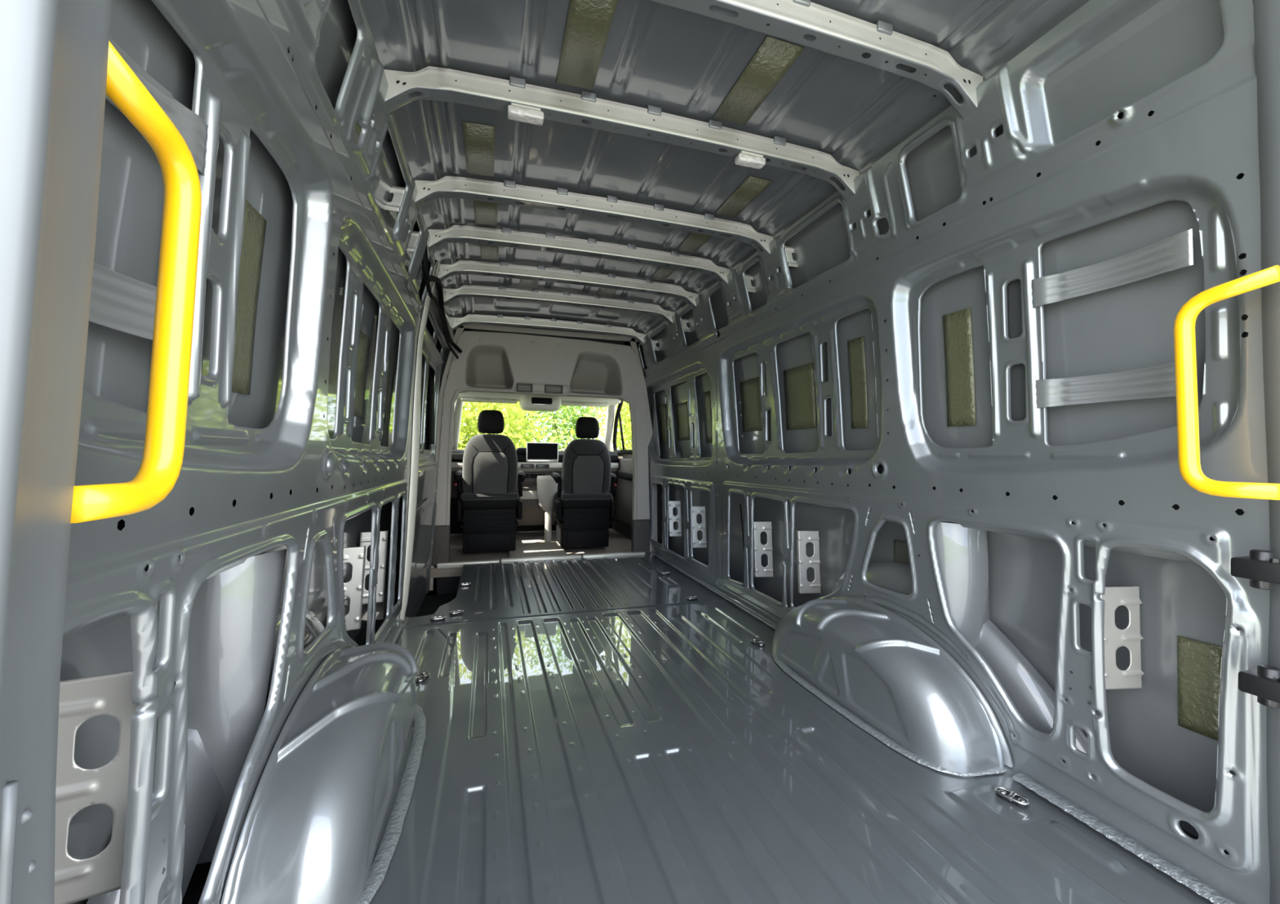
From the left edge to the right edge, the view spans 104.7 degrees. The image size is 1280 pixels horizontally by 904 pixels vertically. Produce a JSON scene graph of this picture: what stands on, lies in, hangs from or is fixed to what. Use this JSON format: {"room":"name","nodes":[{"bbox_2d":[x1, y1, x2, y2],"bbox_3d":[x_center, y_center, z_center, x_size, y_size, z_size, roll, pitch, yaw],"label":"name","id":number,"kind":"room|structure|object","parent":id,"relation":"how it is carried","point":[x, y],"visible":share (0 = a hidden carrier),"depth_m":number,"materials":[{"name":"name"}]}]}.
{"room":"vehicle interior","nodes":[
{"label":"vehicle interior","id":0,"kind":"room"},
{"bbox_2d":[59,0,435,903],"bbox_3d":[-0.852,-0.033,1.382,0.305,1.980,2.220,1,0,-17],"label":"wall","id":1,"kind":"structure","parent":0,"point":[215,596],"depth_m":0.85,"materials":[{"name":"metal"}]},
{"bbox_2d":[0,0,111,903],"bbox_3d":[-0.415,-0.040,0.287,0.331,2.250,0.210,1,0,-17],"label":"trim","id":2,"kind":"structure","parent":1,"relation":"attached to","point":[54,54],"depth_m":0.31,"materials":[{"name":"paint"}]},
{"bbox_2d":[53,671,158,903],"bbox_3d":[-0.653,0.402,0.599,0.119,0.265,0.026,1,0,-28],"label":"bracket","id":3,"kind":"object","parent":1,"relation":"attached to","point":[77,788],"visible":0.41,"depth_m":0.59,"materials":[{"name":"metal"}]},
{"bbox_2d":[70,40,201,523],"bbox_3d":[-0.428,-0.131,0.424,0.027,0.366,0.139,1,0,-17],"label":"handle","id":4,"kind":"object","parent":1,"relation":"attached to","point":[158,473],"visible":0.96,"depth_m":0.45,"materials":[{"name":"yellow paint"}]},
{"bbox_2d":[88,262,191,351],"bbox_3d":[-0.608,-0.180,0.560,0.030,0.073,0.300,1,0,-17],"label":"reinforcement bar","id":5,"kind":"object","parent":1,"relation":"attached to","point":[120,302],"visible":0.25,"depth_m":0.60,"materials":[{"name":"metal"}]},
{"bbox_2d":[105,35,208,175],"bbox_3d":[-0.595,-0.436,0.565,0.031,0.073,0.300,1,0,-17],"label":"strap","id":6,"kind":"object","parent":1,"relation":"attached to","point":[193,130],"visible":0.27,"depth_m":0.66,"materials":[{"name":"metal"}]},
{"bbox_2d":[231,199,266,395],"bbox_3d":[-0.743,-0.287,0.933,0.026,0.348,0.095,1,0,-17],"label":"pad","id":7,"kind":"object","parent":1,"relation":"attached to","point":[255,224],"visible":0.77,"depth_m":0.94,"materials":[{"name":"fabric"}]},
{"bbox_2d":[325,546,365,631],"bbox_3d":[-1.023,0.477,1.720,0.117,0.290,0.026,1,0,-29],"label":"bracket","id":8,"kind":"object","parent":1,"relation":"attached to","point":[353,589],"visible":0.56,"depth_m":1.73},
{"bbox_2d":[354,329,370,417],"bbox_3d":[-0.989,-0.275,1.738,0.022,0.295,0.220,1,0,-17],"label":"pad","id":9,"kind":"object","parent":1,"relation":"attached to","point":[364,341],"visible":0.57,"depth_m":1.77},
{"bbox_2d":[360,530,388,604],"bbox_3d":[-1.140,0.491,2.103,0.118,0.305,0.026,1,0,-29],"label":"bracket","id":10,"kind":"object","parent":1,"relation":"attached to","point":[365,538],"visible":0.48,"depth_m":2.11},
{"bbox_2d":[377,355,391,422],"bbox_3d":[-1.109,-0.283,2.136,0.023,0.296,0.210,1,0,-17],"label":"pad","id":11,"kind":"object","parent":1,"relation":"attached to","point":[389,357],"visible":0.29,"depth_m":2.21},
{"bbox_2d":[383,186,405,211],"bbox_3d":[-0.853,-0.869,1.686,0.097,0.085,0.008,1,0,-17],"label":"bracket","id":12,"kind":"object","parent":1,"relation":"attached to","point":[394,205],"visible":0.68,"depth_m":1.69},
{"bbox_2d":[406,231,419,252],"bbox_3d":[-0.955,-0.868,2.023,0.097,0.085,0.008,1,0,-17],"label":"bracket","id":13,"kind":"object","parent":1,"relation":"attached to","point":[415,235],"visible":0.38,"depth_m":2.03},
{"bbox_2d":[400,262,440,620],"bbox_3d":[-1.116,-0.044,2.487,0.190,1.830,0.062,1,0,-17],"label":"trim","id":14,"kind":"structure","parent":1,"relation":"attached to","point":[415,427],"depth_m":2.46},
{"bbox_2d":[425,259,455,350],"bbox_3d":[-1.250,-0.881,3.129,0.074,0.210,1.390,1,0,-17],"label":"trim","id":15,"kind":"structure","parent":1,"relation":"attached to","point":[433,308],"depth_m":3.02,"materials":[{"name":"grey paint"}]},
{"bbox_2d":[421,245,462,359],"bbox_3d":[-1.157,-0.800,2.904,0.080,0.204,1.650,1,0,-15],"label":"wiring loom","id":16,"kind":"object","parent":1,"relation":"attached to","point":[428,278],"visible":0.98,"depth_m":2.62,"materials":[{"name":"black plastic"}]},
{"bbox_2d":[375,502,391,620],"bbox_3d":[-0.322,0.050,2.645,2.120,2.300,4.650,1,0,-17],"label":"wall","id":17,"kind":"structure","parent":0,"point":[386,510],"depth_m":2.83,"materials":[{"name":"paint"}]},
{"bbox_2d":[389,624,404,644],"bbox_3d":[-1.039,0.819,2.033,0.026,0.008,0.660,1,0,-17],"label":"trim","id":18,"kind":"structure","parent":17,"relation":"attached to","point":[393,639],"depth_m":2.23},
{"bbox_2d":[382,276,445,619],"bbox_3d":[-1.374,0.062,3.089,0.200,2.040,1.230,1,0,-17],"label":"sliding door","id":19,"kind":"structure","parent":17,"relation":"in","point":[426,505],"depth_m":3.12,"materials":[{"name":"grey paint"}]},
{"bbox_2d":[452,398,462,449],"bbox_3d":[-1.836,-0.301,4.926,0.100,0.651,0.819,1,0,-25],"label":"pillar cover","id":20,"kind":"structure","parent":17,"relation":"attached to","point":[459,403],"depth_m":4.92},
{"bbox_2d":[436,551,644,568],"bbox_3d":[-0.742,0.859,3.942,1.630,0.050,0.050,1,0,-17],"label":"trim","id":21,"kind":"structure","parent":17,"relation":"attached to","point":[454,564],"depth_m":3.89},
{"bbox_2d":[604,404,615,451],"bbox_3d":[-0.325,-0.283,5.385,0.100,0.651,0.819,1,0,-8],"label":"pillar cover","id":22,"kind":"structure","parent":17,"relation":"attached to","point":[611,409],"depth_m":5.38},
{"bbox_2d":[650,552,776,629],"bbox_3d":[0.398,0.841,3.185,0.026,0.008,2.030,1,0,-17],"label":"trim","id":23,"kind":"structure","parent":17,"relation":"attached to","point":[736,604],"depth_m":2.89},
{"bbox_2d":[1012,773,1240,903],"bbox_3d":[1.067,0.834,0.980,0.048,0.008,0.620,1,0,-17],"label":"trim","id":24,"kind":"structure","parent":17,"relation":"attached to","point":[1180,875],"depth_m":1.05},
{"bbox_2d":[429,325,464,591],"bbox_3d":[-1.645,0.022,4.266,0.270,2.050,1.080,1,0,-17],"label":"wall","id":25,"kind":"structure","parent":0,"point":[459,331],"depth_m":3.75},
{"bbox_2d":[430,528,631,577],"bbox_3d":[-0.985,0.922,4.793,1.840,0.070,1.750,1,0,-17],"label":"floor","id":26,"kind":"structure","parent":0,"point":[618,543],"depth_m":4.49,"materials":[{"name":"carpet"}]},
{"bbox_2d":[453,409,525,553],"bbox_3d":[-1.329,0.247,4.386,0.592,1.208,0.594,1,0,-17],"label":"seat","id":27,"kind":"object","parent":26,"relation":"on","point":[489,508],"visible":1,"depth_m":4.14,"materials":[{"name":"fabric"}]},
{"bbox_2d":[459,492,519,510],"bbox_3d":[-1.338,0.426,4.410,0.490,0.140,0.540,1,0,-17],"label":"cushion","id":28,"kind":"object","parent":27,"relation":"on","point":[496,503],"depth_m":4.15,"materials":[{"name":"fabric"}]},
{"bbox_2d":[507,542,567,558],"bbox_3d":[-0.906,0.868,4.310,0.470,0.034,0.720,1,0,-17],"label":"floor mat","id":29,"kind":"object","parent":26,"relation":"on","point":[544,548],"visible":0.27,"depth_m":4.28,"materials":[{"name":"carpet"}]},
{"bbox_2d":[537,475,557,542],"bbox_3d":[-0.895,0.560,4.805,0.220,0.655,0.220,1,0,-17],"label":"console","id":30,"kind":"object","parent":26,"relation":"on","point":[547,487],"visible":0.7,"depth_m":4.73},
{"bbox_2d":[551,417,617,549],"bbox_3d":[-0.537,0.272,4.626,0.580,1.178,0.594,1,0,-17],"label":"seat","id":31,"kind":"object","parent":26,"relation":"on","point":[584,508],"visible":0.99,"depth_m":4.38,"materials":[{"name":"fabric"}]},
{"bbox_2d":[554,490,612,509],"bbox_3d":[-0.547,0.447,4.650,0.480,0.136,0.540,1,0,-17],"label":"cushion","id":32,"kind":"object","parent":31,"relation":"on","point":[596,500],"depth_m":4.39,"materials":[{"name":"fabric"}]},
{"bbox_2d":[449,499,612,533],"bbox_3d":[-1.216,0.599,5.565,2.000,1.220,0.040,1,0,-17],"label":"wall","id":33,"kind":"structure","parent":0,"point":[455,528],"depth_m":5.33,"materials":[{"name":"black plastic"}]},
{"bbox_2d":[450,447,617,525],"bbox_3d":[-1.101,0.383,5.198,1.660,0.849,0.650,1,0,-17],"label":"dashboard","id":34,"kind":"object","parent":33,"relation":"attached to","point":[533,514],"visible":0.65,"depth_m":4.94,"materials":[{"name":"black plastic"}]},
{"bbox_2d":[515,447,526,454],"bbox_3d":[-1.165,-0.009,4.976,0.160,0.070,0.200,1,0,-17],"label":"hood","id":35,"kind":"object","parent":34,"relation":"attached to","point":[519,451],"depth_m":4.88,"materials":[{"name":"black plastic"}]},
{"bbox_2d":[520,464,533,468],"bbox_3d":[-1.118,0.141,4.901,0.130,0.040,0.030,1,0,-17],"label":"air vent","id":36,"kind":"object","parent":34,"relation":"attached to","point":[522,466],"depth_m":4.89,"materials":[{"name":"black plastic"}]},
{"bbox_2d":[520,491,537,499],"bbox_3d":[-1.091,0.426,4.903,0.190,0.080,0.080,1,0,-17],"label":"tray","id":37,"kind":"object","parent":34,"relation":"on","point":[526,495],"depth_m":4.86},
{"bbox_2d":[526,442,558,462],"bbox_3d":[-0.968,0.004,4.907,0.313,0.196,0.037,1,0,-17],"label":"display screen","id":38,"kind":"object","parent":34,"relation":"in","point":[539,452],"visible":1,"depth_m":4.89,"materials":[{"name":"black glass"}]},
{"bbox_2d":[536,464,549,468],"bbox_3d":[-0.975,0.143,4.945,0.130,0.040,0.030,1,0,-17],"label":"air vent","id":39,"kind":"object","parent":34,"relation":"attached to","point":[538,466],"depth_m":4.93,"materials":[{"name":"black plastic"}]},
{"bbox_2d":[457,391,621,405],"bbox_3d":[-0.960,-0.546,4.769,1.560,0.115,0.240,1,0,-17],"label":"wall","id":40,"kind":"structure","parent":0,"point":[611,402],"depth_m":4.59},
{"bbox_2d":[460,397,517,404],"bbox_3d":[-1.404,-0.480,4.611,0.500,0.026,0.162,1,0,-17],"label":"sun visor","id":41,"kind":"object","parent":40,"relation":"attached to","point":[463,399],"visible":1,"depth_m":4.56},
{"bbox_2d":[519,394,561,412],"bbox_3d":[-0.935,-0.466,4.642,0.375,0.155,0.256,1,0,-17],"label":"console","id":42,"kind":"object","parent":40,"relation":"attached to","point":[527,402],"visible":0.99,"depth_m":4.54,"materials":[{"name":"grey plastic"}]},
{"bbox_2d":[560,401,608,407],"bbox_3d":[-0.562,-0.469,4.867,0.500,0.026,0.162,1,0,-17],"label":"sun visor","id":43,"kind":"object","parent":40,"relation":"attached to","point":[563,403],"visible":0.8,"depth_m":4.82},
{"bbox_2d":[425,324,666,595],"bbox_3d":[-0.732,0.044,3.995,2.120,2.320,0.001,1,0,-17],"label":"wall","id":44,"kind":"structure","parent":0,"point":[445,585],"depth_m":3.86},
{"bbox_2d":[516,383,532,392],"bbox_3d":[-0.917,-0.507,3.919,0.124,0.068,0.030,1,0,-17],"label":"air vent","id":45,"kind":"object","parent":44,"relation":"in","point":[521,388],"depth_m":3.91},
{"bbox_2d":[431,330,650,566],"bbox_3d":[-0.789,-0.033,4.152,1.720,1.795,0.435,1,0,-17],"label":"trim","id":46,"kind":"structure","parent":44,"relation":"attached to","point":[498,362],"depth_m":3.99,"materials":[{"name":"plastic"}]},
{"bbox_2d":[544,384,563,394],"bbox_3d":[-0.697,-0.504,3.986,0.144,0.068,0.030,1,0,-17],"label":"air vent","id":47,"kind":"object","parent":44,"relation":"in","point":[548,388],"depth_m":3.98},
{"bbox_2d":[630,339,657,552],"bbox_3d":[-0.124,0.040,4.728,0.270,2.050,1.080,1,0,-17],"label":"wall","id":48,"kind":"structure","parent":0,"point":[633,344],"depth_m":4.23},
{"bbox_2d":[612,401,632,540],"bbox_3d":[-0.160,0.201,5.051,0.147,1.532,1.640,1,0,-17],"label":"door","id":49,"kind":"structure","parent":48,"relation":"in","point":[623,499],"depth_m":5.09,"materials":[{"name":"black plastic"}]},
{"bbox_2d":[347,0,1089,342],"bbox_3d":[-0.312,-1.012,2.652,1.900,0.135,4.850,1,0,-17],"label":"ceiling","id":50,"kind":"structure","parent":0,"point":[682,63],"depth_m":1.50,"materials":[{"name":"paint"}]},
{"bbox_2d":[462,120,494,176],"bbox_3d":[-0.551,-1.034,1.699,0.097,0.007,0.295,1,0,-17],"label":"pad","id":51,"kind":"object","parent":50,"relation":"attached to","point":[478,139],"visible":1,"depth_m":1.68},
{"bbox_2d":[473,200,497,225],"bbox_3d":[-0.655,-1.034,2.098,0.096,0.007,0.290,1,0,-17],"label":"pad","id":52,"kind":"object","parent":50,"relation":"attached to","point":[485,212],"visible":0.63,"depth_m":2.13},
{"bbox_2d":[480,244,498,260],"bbox_3d":[-0.762,-1.033,2.500,0.090,0.007,0.300,1,0,-17],"label":"pad","id":53,"kind":"object","parent":50,"relation":"attached to","point":[487,251],"visible":0.63,"depth_m":2.54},
{"bbox_2d":[519,279,538,287],"bbox_3d":[-0.661,-1.037,2.959,0.110,0.006,0.280,1,0,-17],"label":"pad","id":54,"kind":"object","parent":50,"relation":"attached to","point":[530,283],"visible":0.37,"depth_m":3.03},
{"bbox_2d":[453,314,645,345],"bbox_3d":[-0.669,-0.953,3.828,1.488,0.154,0.058,1,0,-17],"label":"bow","id":55,"kind":"object","parent":50,"relation":"attached to","point":[500,320],"visible":1,"depth_m":3.80,"materials":[{"name":"grey paint"}]},
{"bbox_2d":[444,284,675,325],"bbox_3d":[-0.478,-0.955,3.199,1.488,0.154,0.058,1,0,-17],"label":"bow","id":56,"kind":"object","parent":50,"relation":"attached to","point":[501,292],"visible":1,"depth_m":3.17,"materials":[{"name":"grey paint"}]},
{"bbox_2d":[438,260,698,309],"bbox_3d":[-0.362,-0.956,2.814,1.488,0.154,0.058,1,0,-17],"label":"bow","id":57,"kind":"object","parent":50,"relation":"attached to","point":[503,269],"visible":0.98,"depth_m":2.78,"materials":[{"name":"grey paint"}]},
{"bbox_2d":[427,225,730,287],"bbox_3d":[-0.239,-0.958,2.411,1.488,0.154,0.058,1,0,-17],"label":"bow","id":58,"kind":"object","parent":50,"relation":"attached to","point":[548,242],"visible":0.98,"depth_m":2.38,"materials":[{"name":"grey paint"}]},
{"bbox_2d":[555,0,617,89],"bbox_3d":[-0.132,-1.042,1.225,0.105,0.006,0.375,1,0,-17],"label":"pad","id":59,"kind":"object","parent":50,"relation":"attached to","point":[588,22],"visible":1,"depth_m":1.25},
{"bbox_2d":[414,176,773,258],"bbox_3d":[-0.120,-0.959,2.020,1.488,0.154,0.058,1,0,-17],"label":"bow","id":60,"kind":"object","parent":50,"relation":"attached to","point":[561,200],"visible":1,"depth_m":1.98,"materials":[{"name":"grey paint"}]},
{"bbox_2d":[595,287,617,296],"bbox_3d":[-0.192,-1.031,3.101,0.110,0.006,0.280,1,0,-17],"label":"pad","id":61,"kind":"object","parent":50,"relation":"attached to","point":[606,291],"visible":0.37,"depth_m":3.17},
{"bbox_2d":[384,66,859,200],"bbox_3d":[0.036,-0.960,1.505,1.488,0.154,0.058,1,0,-17],"label":"bow","id":62,"kind":"object","parent":50,"relation":"attached to","point":[584,109],"visible":0.94,"depth_m":1.45,"materials":[{"name":"grey paint"}]},
{"bbox_2d":[506,102,543,125],"bbox_3d":[-0.323,-0.957,1.395,0.100,0.034,0.036,1,0,-17],"label":"lamp","id":63,"kind":"object","parent":62,"relation":"attached to","point":[516,112],"visible":1,"depth_m":1.39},
{"bbox_2d":[734,150,765,168],"bbox_3d":[0.357,-0.949,1.602,0.098,0.034,0.036,1,0,-17],"label":"lamp","id":64,"kind":"object","parent":62,"relation":"attached to","point":[748,159],"visible":1,"depth_m":1.59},
{"bbox_2d":[650,266,676,280],"bbox_3d":[0.147,-1.022,2.776,0.090,0.007,0.300,1,0,-17],"label":"pad","id":65,"kind":"object","parent":50,"relation":"attached to","point":[662,273],"visible":0.63,"depth_m":2.82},
{"bbox_2d":[675,232,711,253],"bbox_3d":[0.273,-1.023,2.380,0.100,0.007,0.290,1,0,-17],"label":"pad","id":66,"kind":"object","parent":50,"relation":"attached to","point":[694,242],"visible":0.63,"depth_m":2.41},
{"bbox_2d":[715,175,772,217],"bbox_3d":[0.411,-1.023,1.991,0.098,0.007,0.295,1,0,-17],"label":"pad","id":67,"kind":"object","parent":50,"relation":"attached to","point":[752,187],"visible":1,"depth_m":1.97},
{"bbox_2d":[713,35,804,125],"bbox_3d":[0.324,-1.037,1.398,0.108,0.006,0.310,1,0,-17],"label":"pad","id":68,"kind":"object","parent":50,"relation":"attached to","point":[774,57],"visible":1,"depth_m":1.37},
{"bbox_2d":[648,0,982,119],"bbox_3d":[0.165,-0.962,1.079,1.488,0.154,0.058,1,0,-17],"label":"bow","id":69,"kind":"object","parent":50,"relation":"attached to","point":[806,23],"visible":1,"depth_m":1.17,"materials":[{"name":"grey paint"}]},
{"bbox_2d":[368,551,1244,903],"bbox_3d":[-0.225,1.001,2.201,1.950,0.375,3.850,1,0,-17],"label":"floor","id":70,"kind":"structure","parent":0,"point":[597,732],"depth_m":1.25,"materials":[{"name":"paint"}]},
{"bbox_2d":[221,643,426,903],"bbox_3d":[-0.703,0.681,1.239,0.272,0.322,0.953,1,0,-17],"label":"wheel arch","id":71,"kind":"object","parent":70,"relation":"on","point":[313,829],"visible":0.98,"depth_m":0.96,"materials":[{"name":"grey paint"}]},
{"bbox_2d":[415,672,430,683],"bbox_3d":[-0.802,0.830,1.818,0.038,0.012,0.072,1,0,3],"label":"ring","id":72,"kind":"object","parent":70,"relation":"on","point":[422,677],"visible":0.98,"depth_m":1.81,"materials":[{"name":"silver metal"}]},
{"bbox_2d":[430,616,445,621],"bbox_3d":[-1.011,0.832,2.473,0.072,0.012,0.038,1,0,-27],"label":"ring","id":73,"kind":"object","parent":70,"relation":"on","point":[437,618],"visible":1,"depth_m":2.46,"materials":[{"name":"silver metal"}]},
{"bbox_2d":[449,609,463,615],"bbox_3d":[-0.953,0.833,2.566,0.072,0.012,0.038,1,0,-37],"label":"ring","id":74,"kind":"object","parent":70,"relation":"on","point":[460,611],"visible":1,"depth_m":2.56,"materials":[{"name":"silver metal"}]},
{"bbox_2d":[458,582,471,586],"bbox_3d":[-1.105,0.835,3.118,0.072,0.012,0.038,1,0,-22],"label":"ring","id":75,"kind":"object","parent":70,"relation":"on","point":[463,584],"visible":1,"depth_m":3.11,"materials":[{"name":"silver metal"}]},
{"bbox_2d":[686,596,697,600],"bbox_3d":[0.304,0.848,2.864,0.072,0.012,0.038,1,0,-22],"label":"ring","id":76,"kind":"object","parent":70,"relation":"on","point":[689,598],"visible":1,"depth_m":2.85,"materials":[{"name":"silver metal"}]},
{"bbox_2d":[751,639,765,647],"bbox_3d":[0.523,0.846,2.189,0.038,0.012,0.072,1,0,-37],"label":"ring","id":77,"kind":"object","parent":70,"relation":"on","point":[754,642],"visible":1,"depth_m":2.18,"materials":[{"name":"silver metal"}]},
{"bbox_2d":[771,595,1013,777],"bbox_3d":[0.748,0.698,1.731,0.273,0.322,0.951,1,0,-17],"label":"wheel arch","id":78,"kind":"object","parent":70,"relation":"on","point":[878,670],"visible":1,"depth_m":1.49,"materials":[{"name":"grey paint"}]},
{"bbox_2d":[994,786,1030,808],"bbox_3d":[0.911,0.844,1.209,0.038,0.012,0.072,1,0,-39],"label":"ring","id":79,"kind":"object","parent":70,"relation":"on","point":[1010,796],"visible":1,"depth_m":1.21,"materials":[{"name":"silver metal"}]},
{"bbox_2d":[637,0,1270,903],"bbox_3d":[0.625,-0.011,2.536,0.305,1.980,3.570,1,0,-17],"label":"wall","id":80,"kind":"structure","parent":0,"point":[1139,130],"depth_m":1.23,"materials":[{"name":"metal"}]},
{"bbox_2d":[652,339,659,351],"bbox_3d":[0.137,-0.845,3.909,0.097,0.085,0.008,1,0,-17],"label":"bracket","id":81,"kind":"object","parent":80,"relation":"attached to","point":[654,341],"visible":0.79,"depth_m":3.91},
{"bbox_2d":[658,404,666,444],"bbox_3d":[0.190,-0.228,4.087,0.024,0.325,0.150,1,0,-17],"label":"pad","id":82,"kind":"object","parent":80,"relation":"attached to","point":[662,407],"visible":1,"depth_m":4.08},
{"bbox_2d":[668,501,681,537],"bbox_3d":[0.274,0.524,3.881,0.113,0.280,0.024,1,0,-5],"label":"bracket","id":83,"kind":"object","parent":80,"relation":"attached to","point":[673,533],"visible":0.96,"depth_m":3.88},
{"bbox_2d":[675,401,689,440],"bbox_3d":[0.318,-0.227,3.669,0.021,0.279,0.235,1,0,-17],"label":"pad","id":84,"kind":"object","parent":80,"relation":"attached to","point":[682,414],"visible":0.96,"depth_m":3.66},
{"bbox_2d":[681,318,690,332],"bbox_3d":[0.322,-0.847,3.301,0.097,0.085,0.008,1,0,-17],"label":"bracket","id":85,"kind":"object","parent":80,"relation":"attached to","point":[684,322],"visible":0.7,"depth_m":3.30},
{"bbox_2d":[692,506,706,548],"bbox_3d":[0.409,0.522,3.437,0.114,0.290,0.024,1,0,-5],"label":"bracket","id":86,"kind":"object","parent":80,"relation":"attached to","point":[697,544],"visible":0.86,"depth_m":3.43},
{"bbox_2d":[704,391,712,443],"bbox_3d":[0.448,-0.228,3.238,0.024,0.336,0.085,1,0,-17],"label":"pad","id":87,"kind":"object","parent":80,"relation":"attached to","point":[707,394],"visible":0.98,"depth_m":3.23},
{"bbox_2d":[739,504,744,551],"bbox_3d":[0.567,0.489,2.695,0.012,0.401,0.097,1,0,-17],"label":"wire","id":88,"kind":"object","parent":80,"relation":"hanging from","point":[740,504],"visible":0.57,"depth_m":2.72,"materials":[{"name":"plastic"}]},
{"bbox_2d":[744,274,755,292],"bbox_3d":[0.569,-0.849,2.488,0.097,0.085,0.008,1,0,-17],"label":"bracket","id":89,"kind":"object","parent":80,"relation":"attached to","point":[750,288],"visible":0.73,"depth_m":2.48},
{"bbox_2d":[739,377,763,431],"bbox_3d":[0.608,-0.256,2.707,0.022,0.284,0.215,1,0,-17],"label":"pad","id":90,"kind":"object","parent":80,"relation":"attached to","point":[750,393],"visible":0.88,"depth_m":2.70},
{"bbox_2d":[753,521,773,577],"bbox_3d":[0.655,0.517,2.628,0.114,0.295,0.024,1,0,-5],"label":"bracket","id":91,"kind":"object","parent":80,"relation":"attached to","point":[759,549],"visible":0.98,"depth_m":2.62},
{"bbox_2d":[784,245,797,267],"bbox_3d":[0.671,-0.850,2.150,0.097,0.085,0.008,1,0,-17],"label":"bracket","id":92,"kind":"object","parent":80,"relation":"attached to","point":[788,250],"visible":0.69,"depth_m":2.15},
{"bbox_2d":[783,362,816,430],"bbox_3d":[0.737,-0.250,2.286,0.022,0.288,0.225,1,0,-17],"label":"pad","id":93,"kind":"object","parent":80,"relation":"attached to","point":[799,384],"visible":1,"depth_m":2.28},
{"bbox_2d":[795,530,821,594],"bbox_3d":[0.769,0.501,2.250,0.113,0.285,0.024,1,0,-5],"label":"bracket","id":94,"kind":"object","parent":80,"relation":"attached to","point":[804,562],"visible":1,"depth_m":2.24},
{"bbox_2d":[847,336,868,429],"bbox_3d":[0.846,-0.267,1.921,0.026,0.348,0.088,1,0,-17],"label":"pad","id":95,"kind":"object","parent":80,"relation":"attached to","point":[856,353],"visible":1,"depth_m":1.92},
{"bbox_2d":[893,539,910,564],"bbox_3d":[0.967,0.379,1.816,0.005,0.099,0.085,1,0,-17],"label":"pad","id":96,"kind":"object","parent":80,"relation":"attached to","point":[900,548],"visible":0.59,"depth_m":1.82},
{"bbox_2d":[942,307,976,426],"bbox_3d":[0.973,-0.254,1.507,0.026,0.348,0.093,1,0,-17],"label":"pad","id":97,"kind":"object","parent":80,"relation":"attached to","point":[957,326],"visible":1,"depth_m":1.50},
{"bbox_2d":[1035,362,1175,408],"bbox_3d":[1.063,-0.147,1.120,0.030,0.072,0.300,1,0,-17],"label":"reinforcement bar","id":98,"kind":"object","parent":80,"relation":"attached to","point":[1157,381],"visible":0.88,"depth_m":1.13,"materials":[{"name":"metal"}]},
{"bbox_2d":[1031,228,1193,307],"bbox_3d":[1.056,-0.403,1.118,0.032,0.072,0.300,1,0,-17],"label":"reinforcement bar","id":99,"kind":"object","parent":80,"relation":"attached to","point":[1175,252],"visible":1,"depth_m":1.10,"materials":[{"name":"metal"}]},
{"bbox_2d":[1100,586,1144,689],"bbox_3d":[1.093,0.424,1.129,0.112,0.233,0.024,1,0,-5],"label":"bracket","id":100,"kind":"object","parent":80,"relation":"attached to","point":[1130,637],"visible":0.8,"depth_m":1.12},
{"bbox_2d":[1177,635,1222,741],"bbox_3d":[1.198,0.505,1.057,0.007,0.198,0.070,1,0,-17],"label":"pad","id":101,"kind":"object","parent":80,"relation":"attached to","point":[1198,663],"visible":0.83,"depth_m":1.06,"materials":[{"name":"fabric"}]},
{"bbox_2d":[1173,265,1279,500],"bbox_3d":[1.013,-0.112,0.856,0.027,0.380,0.130,1,0,-17],"label":"handle","id":102,"kind":"object","parent":80,"relation":"attached to","point":[1184,337],"visible":1,"depth_m":0.89,"materials":[{"name":"yellow paint"}]},
{"bbox_2d":[1230,549,1279,590],"bbox_3d":[1.055,0.198,0.827,0.062,0.064,0.070,1,0,-17],"label":"strap hinge","id":103,"kind":"object","parent":80,"relation":"attached to","point":[1262,570],"visible":1,"depth_m":0.82,"materials":[{"name":"black metal"}]},
{"bbox_2d":[1238,665,1279,709],"bbox_3d":[1.058,0.391,0.819,0.062,0.064,0.070,1,0,-17],"label":"strap hinge","id":104,"kind":"object","parent":80,"relation":"attached to","point":[1263,682],"visible":1,"depth_m":0.82,"materials":[{"name":"black metal"}]},
{"bbox_2d":[1241,0,1279,903],"bbox_3d":[1.103,-0.022,0.816,0.229,2.250,0.200,1,0,-17],"label":"trim","id":105,"kind":"structure","parent":80,"relation":"attached to","point":[1266,14],"depth_m":0.84,"materials":[{"name":"paint"}]},
{"label":"outside","id":106,"kind":"structure","parent":0,"visible":0},
{"label":"ground","id":107,"kind":"structure","parent":106,"visible":0},
{"bbox_2d":[457,401,568,450],"bbox_3d":[-3.344,-0.221,9.145,3.969,6.332,3.237,1,0,-13],"label":"tree","id":108,"kind":"object","parent":107,"relation":"on","point":[470,417],"visible":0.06,"depth_m":8.92,"materials":[{"name":"green plant"}]},
{"bbox_2d":[457,420,625,450],"bbox_3d":[-1.254,0.797,7.212,12.251,2.510,1.054,1,0,-16],"label":"hedge","id":109,"kind":"object","parent":107,"relation":"on","point":[571,431],"visible":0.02,"depth_m":7.17,"materials":[{"name":"green plant"}]},
{"bbox_2d":[467,403,617,450],"bbox_3d":[-2.510,-1.518,14.086,5.123,8.423,4.713,0,0,19],"label":"tree","id":110,"kind":"object","parent":107,"relation":"on","point":[565,413],"visible":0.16,"depth_m":13.46,"materials":[{"name":"green plant"}]},
{"bbox_2d":[582,401,631,451],"bbox_3d":[0.608,-0.690,10.399,3.889,6.336,3.243,0,0,14],"label":"tree","id":111,"kind":"object","parent":107,"relation":"on","point":[624,412],"visible":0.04,"depth_m":10.18,"materials":[{"name":"green plant"}]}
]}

